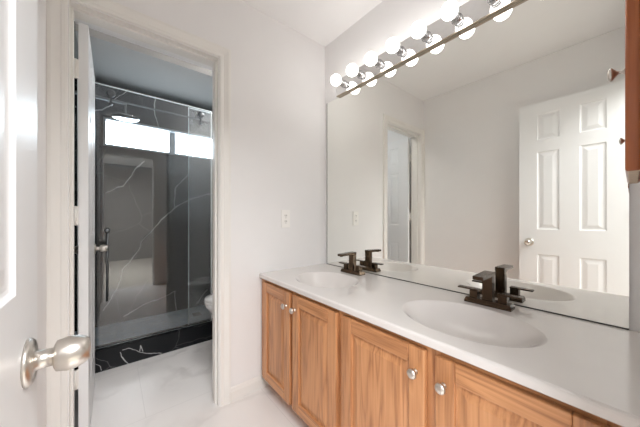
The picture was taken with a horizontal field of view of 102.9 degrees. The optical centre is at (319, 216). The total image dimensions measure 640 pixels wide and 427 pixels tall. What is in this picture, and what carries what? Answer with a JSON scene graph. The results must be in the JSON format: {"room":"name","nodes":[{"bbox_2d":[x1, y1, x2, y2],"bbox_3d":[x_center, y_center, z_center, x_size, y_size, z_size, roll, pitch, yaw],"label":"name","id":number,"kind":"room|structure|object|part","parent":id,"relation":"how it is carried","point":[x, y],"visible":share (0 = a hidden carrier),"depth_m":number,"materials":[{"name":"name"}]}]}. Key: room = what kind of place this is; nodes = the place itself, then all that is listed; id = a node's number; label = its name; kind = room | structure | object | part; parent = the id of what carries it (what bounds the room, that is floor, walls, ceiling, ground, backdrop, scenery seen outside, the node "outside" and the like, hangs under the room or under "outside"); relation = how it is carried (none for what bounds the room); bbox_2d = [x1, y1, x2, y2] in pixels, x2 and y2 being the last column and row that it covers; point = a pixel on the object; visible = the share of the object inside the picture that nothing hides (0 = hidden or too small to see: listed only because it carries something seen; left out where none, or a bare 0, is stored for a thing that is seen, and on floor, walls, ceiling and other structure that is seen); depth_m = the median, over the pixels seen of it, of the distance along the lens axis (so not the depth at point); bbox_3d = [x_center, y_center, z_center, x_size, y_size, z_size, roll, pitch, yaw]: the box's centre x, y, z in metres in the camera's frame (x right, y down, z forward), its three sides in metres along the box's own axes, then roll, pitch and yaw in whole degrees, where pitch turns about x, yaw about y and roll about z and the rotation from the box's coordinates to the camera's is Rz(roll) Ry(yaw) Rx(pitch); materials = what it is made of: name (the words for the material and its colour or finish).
{"room":"bathroom","nodes":[
{"label":"bathroom","id":0,"kind":"room"},
{"bbox_2d":[37,0,77,426],"bbox_3d":[-1.211,-0.113,1.074,0.127,2.440,3.467,0,0,-39],"label":"wall","id":1,"kind":"structure","parent":0,"point":[41,4],"depth_m":0.98,"materials":[{"name":"paint"}]},
{"bbox_2d":[0,0,90,426],"bbox_3d":[-0.274,0.089,0.161,0.169,2.020,0.620,0,0,-39],"label":"door","id":2,"kind":"structure","parent":1,"relation":"in","point":[21,357],"depth_m":0.34,"materials":[{"name":"paint"}]},
{"bbox_3d":[-0.388,0.206,0.381,0.067,0.065,0.065,0,0,-39],"label":"knob","id":3,"kind":"part","parent":2,"relation":"part of","materials":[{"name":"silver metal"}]},
{"bbox_2d":[95,97,138,121],"bbox_3d":[-1.800,-0.955,2.205,0.390,0.155,0.200,0,0,-39],"label":"shower head","id":4,"kind":"object","parent":1,"relation":"attached to","point":[126,117],"visible":0.78,"depth_m":2.25},
{"bbox_3d":[-1.835,-0.958,2.176,0.298,0.150,0.059,0,0,-39],"label":"arm","id":5,"kind":"part","parent":4,"relation":"part of","materials":[{"name":"metal"}]},
{"bbox_3d":[-1.726,-0.889,2.265,0.200,0.022,0.200,0,0,-39],"label":"spray plate","id":6,"kind":"part","parent":4,"relation":"part of","materials":[{"name":"silver metal"}]},
{"bbox_2d":[76,91,210,122],"bbox_3d":[-1.113,-0.876,2.264,1.529,0.012,0.008,0,0,-39],"label":"shower rail","id":7,"kind":"object","parent":1,"relation":"attached to","point":[76,91],"visible":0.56,"depth_m":2.05,"materials":[{"name":"metal"}]},
{"bbox_2d":[77,79,211,348],"bbox_3d":[-1.323,-0.009,2.033,0.894,1.919,0.069,0,0,-39],"label":"shower glass door","id":8,"kind":"structure","parent":7,"relation":"hanging from","point":[110,93],"depth_m":1.87,"materials":[{"name":"glass"}]},
{"bbox_3d":[-1.341,-0.009,2.056,0.894,1.919,0.008,0,0,-39],"label":"glass panel","id":9,"kind":"part","parent":8,"relation":"part of","materials":[{"name":"clear glass"}]},
{"bbox_2d":[75,24,211,110],"bbox_3d":[-1.342,-1.308,2.545,1.529,0.050,0.790,0,0,-39],"label":"ceiling","id":10,"kind":"structure","parent":0,"point":[117,62],"depth_m":2.26,"materials":[{"name":"paint"}]},
{"bbox_2d":[95,82,210,326],"bbox_3d":[-1.628,-0.113,2.896,1.553,2.440,0.115,0,0,-39],"label":"wall","id":11,"kind":"structure","parent":0,"point":[141,197],"depth_m":2.67,"materials":[{"name":"black stone"}]},
{"bbox_2d":[103,116,210,159],"bbox_3d":[-1.659,-0.829,2.869,1.190,0.281,0.108,0,0,-39],"label":"window","id":12,"kind":"structure","parent":11,"relation":"in","point":[116,133],"depth_m":2.77,"materials":[{"name":"glass"}]},
{"bbox_3d":[-1.916,-0.829,2.706,0.545,0.241,0.007,0,0,-39],"label":"pane","id":13,"kind":"part","parent":12,"relation":"part of","materials":[{"name":"white glass"}]},
{"bbox_3d":[-1.446,-0.829,3.089,0.543,0.241,0.007,0,0,-39],"label":"pane","id":14,"kind":"part","parent":12,"relation":"part of","materials":[{"name":"white glass"}]},
{"bbox_2d":[95,305,210,345],"bbox_3d":[-1.369,1.076,2.578,1.529,0.062,0.705,0,0,-39],"label":"floor","id":15,"kind":"structure","parent":0,"point":[105,334],"depth_m":2.48,"materials":[{"name":"tile"}]},
{"bbox_2d":[74,340,308,426],"bbox_3d":[-0.569,1.157,1.597,1.783,0.100,3.467,0,0,-39],"label":"floor","id":16,"kind":"structure","parent":0,"point":[173,388],"depth_m":1.54,"materials":[{"name":"white tile"}]},
{"bbox_2d":[75,319,211,372],"bbox_3d":[-1.112,1.031,2.263,1.529,0.152,0.110,0,0,-39],"label":"curb","id":17,"kind":"object","parent":16,"relation":"on","point":[106,358],"visible":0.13,"depth_m":2.01,"materials":[{"name":"black stone"}]},
{"bbox_2d":[188,107,210,324],"bbox_3d":[-0.853,-0.009,2.509,0.809,1.919,0.025,0,0,-39],"label":"glass panel","id":18,"kind":"object","parent":17,"relation":"on","point":[191,114],"visible":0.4,"depth_m":2.25,"materials":[{"name":"glass"}]},
{"bbox_2d":[204,294,211,313],"bbox_3d":[-0.610,0.710,2.252,0.769,0.795,0.440,0,0,-39],"label":"toilet","id":19,"kind":"object","parent":16,"relation":"on","point":[208,299],"visible":0.09,"depth_m":2.00,"materials":[{"name":"ceramic"}]},
{"bbox_3d":[-0.713,0.655,2.168,0.504,0.023,0.376,0,0,-39],"label":"lid","id":20,"kind":"part","parent":19,"relation":"part of","materials":[{"name":"ceramic"}]},
{"bbox_3d":[-0.686,0.901,2.190,0.565,0.412,0.372,0,0,-39],"label":"bowl","id":21,"kind":"part","parent":19,"relation":"part of","materials":[{"name":"ceramic"}]},
{"bbox_2d":[262,279,621,426],"bbox_3d":[0.298,0.750,1.215,0.586,0.714,1.542,0,0,-39],"label":"vanity cabinet","id":22,"kind":"object","parent":16,"relation":"on","point":[334,367],"visible":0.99,"depth_m":0.93,"materials":[{"name":"brown wood"}]},
{"bbox_3d":[-0.259,0.711,1.494,0.010,0.497,0.209,0,0,-39],"label":"raised panel","id":23,"kind":"part","parent":22,"relation":"part of","materials":[{"name":"brown wood"}]},
{"bbox_3d":[-0.258,0.711,1.495,0.019,0.605,0.317,0,0,-39],"label":"cabinet door","id":24,"kind":"part","parent":22,"relation":"part of","materials":[{"name":"brown wood"}]},
{"bbox_3d":[-0.142,0.483,1.315,0.030,0.031,0.031,0,0,-39],"label":"knob","id":25,"kind":"part","parent":22,"relation":"part of","materials":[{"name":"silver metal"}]},
{"bbox_3d":[-0.034,0.711,1.218,0.010,0.497,0.232,0,0,-39],"label":"raised panel","id":26,"kind":"part","parent":22,"relation":"part of","materials":[{"name":"brown wood"}]},
{"bbox_3d":[-0.032,0.711,1.219,0.019,0.605,0.340,0,0,-39],"label":"cabinet door","id":27,"kind":"part","parent":22,"relation":"part of","materials":[{"name":"brown wood"}]},
{"bbox_3d":[0.208,0.711,0.921,0.010,0.497,0.257,0,0,-39],"label":"raised panel","id":28,"kind":"part","parent":22,"relation":"part of","materials":[{"name":"brown wood"}]},
{"bbox_3d":[0.210,0.711,0.923,0.019,0.605,0.365,0,0,-39],"label":"cabinet door","id":29,"kind":"part","parent":22,"relation":"part of","materials":[{"name":"brown wood"}]},
{"bbox_3d":[0.287,0.483,0.789,0.030,0.031,0.031,0,0,-39],"label":"knob","id":30,"kind":"part","parent":22,"relation":"part of","materials":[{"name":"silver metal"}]},
{"bbox_3d":[0.343,0.483,0.721,0.030,0.031,0.031,0,0,-39],"label":"knob","id":31,"kind":"part","parent":22,"relation":"part of","materials":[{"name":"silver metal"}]},
{"bbox_2d":[259,263,639,426],"bbox_3d":[0.311,0.414,1.224,0.559,0.100,1.545,0,0,-39],"label":"countertop","id":32,"kind":"structure","parent":22,"relation":"on","point":[593,368],"depth_m":0.81,"materials":[{"name":"stone"}]},
{"bbox_2d":[295,272,358,287],"bbox_3d":[0.036,0.414,1.502,0.336,0.100,0.420,0,0,-39],"label":"sink basin","id":33,"kind":"object","parent":32,"relation":"in","point":[309,279],"depth_m":1.61,"materials":[{"name":"white ceramic"}]},
{"bbox_2d":[338,251,367,275],"bbox_3d":[0.177,0.295,1.627,0.143,0.137,0.232,0,0,-39],"label":"faucet","id":34,"kind":"object","parent":32,"relation":"on","point":[351,267],"visible":1,"depth_m":1.63,"materials":[{"name":"brown metal"}]},
{"bbox_3d":[0.173,0.235,1.624,0.133,0.017,0.037,0,0,-39],"label":"spout","id":35,"kind":"part","parent":34,"relation":"part of","materials":[{"name":"brown metal"}]},
{"bbox_3d":[0.211,0.353,1.655,0.054,0.021,0.168,0,0,-39],"label":"plate","id":36,"kind":"part","parent":34,"relation":"part of","materials":[{"name":"brown metal"}]},
{"bbox_3d":[0.244,0.329,1.615,0.031,0.032,0.031,0,0,-39],"label":"handle","id":37,"kind":"part","parent":34,"relation":"part of","materials":[{"name":"brown metal"}]},
{"bbox_2d":[402,300,547,347],"bbox_3d":[0.515,0.414,0.914,0.344,0.100,0.452,0,0,-39],"label":"sink basin","id":38,"kind":"object","parent":32,"relation":"in","point":[471,324],"depth_m":0.97,"materials":[{"name":"white ceramic"}]},
{"bbox_2d":[458,271,523,311],"bbox_3d":[0.664,0.295,1.030,0.143,0.137,0.232,0,0,-39],"label":"faucet","id":39,"kind":"object","parent":32,"relation":"on","point":[487,278],"visible":1,"depth_m":1.04,"materials":[{"name":"brown metal"}]},
{"bbox_3d":[0.651,0.310,1.116,0.029,0.006,0.081,0,0,-39],"label":"lever","id":40,"kind":"part","parent":39,"relation":"part of","materials":[{"name":"brown metal"}]},
{"bbox_3d":[0.666,0.329,1.098,0.031,0.032,0.031,0,0,-39],"label":"handle","id":41,"kind":"part","parent":39,"relation":"part of","materials":[{"name":"brown metal"}]},
{"bbox_3d":[0.660,0.235,1.026,0.133,0.017,0.037,0,0,-39],"label":"spout","id":42,"kind":"part","parent":39,"relation":"part of","materials":[{"name":"brown metal"}]},
{"bbox_3d":[0.699,0.353,1.058,0.054,0.021,0.168,0,0,-39],"label":"plate","id":43,"kind":"part","parent":39,"relation":"part of","materials":[{"name":"brown metal"}]},
{"bbox_3d":[0.732,0.329,1.017,0.031,0.032,0.031,0,0,-39],"label":"handle","id":44,"kind":"part","parent":39,"relation":"part of","materials":[{"name":"brown metal"}]},
{"bbox_3d":[0.747,0.310,0.999,0.029,0.006,0.081,0,0,-39],"label":"lever","id":45,"kind":"part","parent":39,"relation":"part of","materials":[{"name":"brown metal"}]},
{"bbox_3d":[0.452,0.711,0.621,0.010,0.497,0.237,0,0,-39],"label":"raised panel","id":46,"kind":"part","parent":22,"relation":"part of","materials":[{"name":"brown wood"}]},
{"bbox_3d":[0.454,0.711,0.623,0.019,0.605,0.345,0,0,-39],"label":"cabinet door","id":47,"kind":"part","parent":22,"relation":"part of","materials":[{"name":"brown wood"}]},
{"bbox_2d":[68,0,324,426],"bbox_3d":[-0.560,-0.113,1.586,1.553,2.440,0.115,0,0,-39],"label":"wall","id":48,"kind":"structure","parent":0,"point":[278,72],"depth_m":1.65,"materials":[{"name":"paint"}]},
{"bbox_2d":[74,22,107,426],"bbox_3d":[-1.317,0.089,1.448,0.169,2.020,0.621,0,0,-39],"label":"door","id":49,"kind":"structure","parent":48,"relation":"in","point":[84,213],"depth_m":1.22,"materials":[{"name":"paint"}]},
{"bbox_3d":[-1.510,0.206,1.604,0.067,0.065,0.065,0,0,-39],"label":"knob","id":50,"kind":"part","parent":49,"relation":"part of","materials":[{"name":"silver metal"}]},
{"bbox_3d":[-1.431,0.206,1.669,0.067,0.065,0.065,0,0,-39],"label":"knob","id":51,"kind":"part","parent":49,"relation":"part of","materials":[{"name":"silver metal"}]},
{"bbox_2d":[46,0,230,426],"bbox_3d":[-0.864,0.057,1.328,0.757,2.101,0.132,0,0,-39],"label":"door frame","id":52,"kind":"structure","parent":48,"relation":"attached to","point":[56,10],"depth_m":1.13,"materials":[{"name":"paint"}]},
{"bbox_2d":[231,375,268,401],"bbox_3d":[-0.425,1.066,1.615,0.283,0.082,0.012,0,0,-39],"label":"baseboard","id":53,"kind":"structure","parent":48,"relation":"attached to","point":[252,385],"depth_m":1.59,"materials":[{"name":"paint"}]},
{"bbox_2d":[281,210,289,227],"bbox_3d":[-0.238,0.013,1.771,0.068,0.122,0.007,0,0,-39],"label":"wall outlet","id":54,"kind":"object","parent":48,"relation":"attached to","point":[285,214],"visible":1,"depth_m":1.77,"materials":[{"name":"white plastic"}]},
{"bbox_2d":[74,0,382,70],"bbox_3d":[-0.569,-1.383,1.597,1.783,0.100,3.467,0,0,-39],"label":"ceiling","id":55,"kind":"structure","parent":0,"point":[322,22],"depth_m":1.70,"materials":[{"name":"paint"}]},
{"bbox_2d":[325,0,639,331],"bbox_3d":[0.609,-0.113,1.393,0.115,2.440,1.662,0,0,-39],"label":"wall","id":56,"kind":"structure","parent":0,"point":[389,19],"depth_m":1.52,"materials":[{"name":"paint"}]},
{"bbox_2d":[331,0,521,96],"bbox_3d":[0.470,-0.937,1.363,0.137,0.116,1.220,0,0,-39],"label":"vanity light bar","id":57,"kind":"object","parent":56,"relation":"attached to","point":[454,20],"visible":1,"depth_m":1.31,"materials":[{"name":"silver metal"}]},
{"bbox_3d":[0.110,-0.942,1.755,0.074,0.074,0.074,0,0,-39],"label":"bulb","id":58,"kind":"part","parent":57,"relation":"part of","materials":[{"name":"white glass"}]},
{"bbox_2d":[339,79,346,87],"bbox_3d":[0.153,-0.942,1.791,0.044,0.050,0.050,0,0,-39],"label":"socket","id":59,"kind":"object","parent":57,"relation":"attached to","point":[343,83],"depth_m":1.79,"materials":[{"name":"silver metal"}]},
{"bbox_3d":[0.206,-0.942,1.637,0.074,0.074,0.074,0,0,-39],"label":"bulb","id":60,"kind":"part","parent":57,"relation":"part of","materials":[{"name":"white glass"}]},
{"bbox_2d":[355,69,362,78],"bbox_3d":[0.250,-0.942,1.673,0.044,0.050,0.050,0,0,-39],"label":"socket","id":61,"kind":"object","parent":57,"relation":"attached to","point":[359,75],"depth_m":1.67,"materials":[{"name":"silver metal"}]},
{"bbox_3d":[0.302,-0.942,1.519,0.074,0.074,0.074,0,0,-39],"label":"bulb","id":62,"kind":"part","parent":57,"relation":"part of","materials":[{"name":"white glass"}]},
{"bbox_2d":[374,58,381,67],"bbox_3d":[0.346,-0.942,1.555,0.044,0.050,0.050,0,0,-39],"label":"socket","id":63,"kind":"object","parent":57,"relation":"attached to","point":[378,64],"depth_m":1.55,"materials":[{"name":"silver metal"}]},
{"bbox_3d":[0.399,-0.942,1.401,0.074,0.074,0.074,0,0,-39],"label":"bulb","id":64,"kind":"part","parent":57,"relation":"part of","materials":[{"name":"white glass"}]},
{"bbox_2d":[395,45,404,55],"bbox_3d":[0.443,-0.942,1.437,0.044,0.050,0.050,0,0,-39],"label":"socket","id":65,"kind":"object","parent":57,"relation":"attached to","point":[401,50],"depth_m":1.43,"materials":[{"name":"silver metal"}]},
{"bbox_3d":[0.495,-0.942,1.283,0.074,0.074,0.074,0,0,-39],"label":"bulb","id":66,"kind":"part","parent":57,"relation":"part of","materials":[{"name":"white glass"}]},
{"bbox_2d":[420,30,430,41],"bbox_3d":[0.539,-0.942,1.319,0.044,0.050,0.050,0,0,-39],"label":"socket","id":67,"kind":"object","parent":57,"relation":"attached to","point":[426,37],"depth_m":1.32,"materials":[{"name":"silver metal"}]},
{"bbox_3d":[0.591,-0.942,1.165,0.074,0.074,0.074,0,0,-39],"label":"bulb","id":68,"kind":"part","parent":57,"relation":"part of","materials":[{"name":"white glass"}]},
{"bbox_2d":[450,12,461,24],"bbox_3d":[0.635,-0.942,1.201,0.044,0.050,0.050,0,0,-39],"label":"socket","id":69,"kind":"object","parent":57,"relation":"attached to","point":[457,20],"depth_m":1.20,"materials":[{"name":"silver metal"}]},
{"bbox_2d":[487,0,497,4],"bbox_3d":[0.731,-0.942,1.083,0.044,0.050,0.050,0,0,-39],"label":"socket","id":70,"kind":"object","parent":57,"relation":"attached to","point":[489,2],"depth_m":1.09,"materials":[{"name":"silver metal"}]},
{"bbox_2d":[327,0,628,329],"bbox_3d":[0.524,-0.257,1.399,0.008,1.242,1.491,0,0,-39],"label":"wall mirror","id":71,"kind":"object","parent":56,"relation":"attached to","point":[498,147],"visible":0.98,"depth_m":1.09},
{"bbox_2d":[607,0,639,183],"bbox_3d":[0.786,-0.468,0.652,0.347,0.750,0.058,0,0,-39],"label":"medicine cabinet","id":72,"kind":"object","parent":56,"relation":"attached to","point":[631,70],"visible":1,"depth_m":0.54,"materials":[{"name":"red wood"}]},
{"bbox_3d":[0.671,-0.325,0.578,0.030,0.030,0.027,0,0,-39],"label":"knob","id":73,"kind":"part","parent":72,"relation":"part of","materials":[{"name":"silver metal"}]},
{"bbox_3d":[0.792,-0.467,0.645,0.333,0.738,0.024,0,0,-39],"label":"cabinet door","id":74,"kind":"part","parent":72,"relation":"part of","materials":[{"name":"red wood"}]}
]}

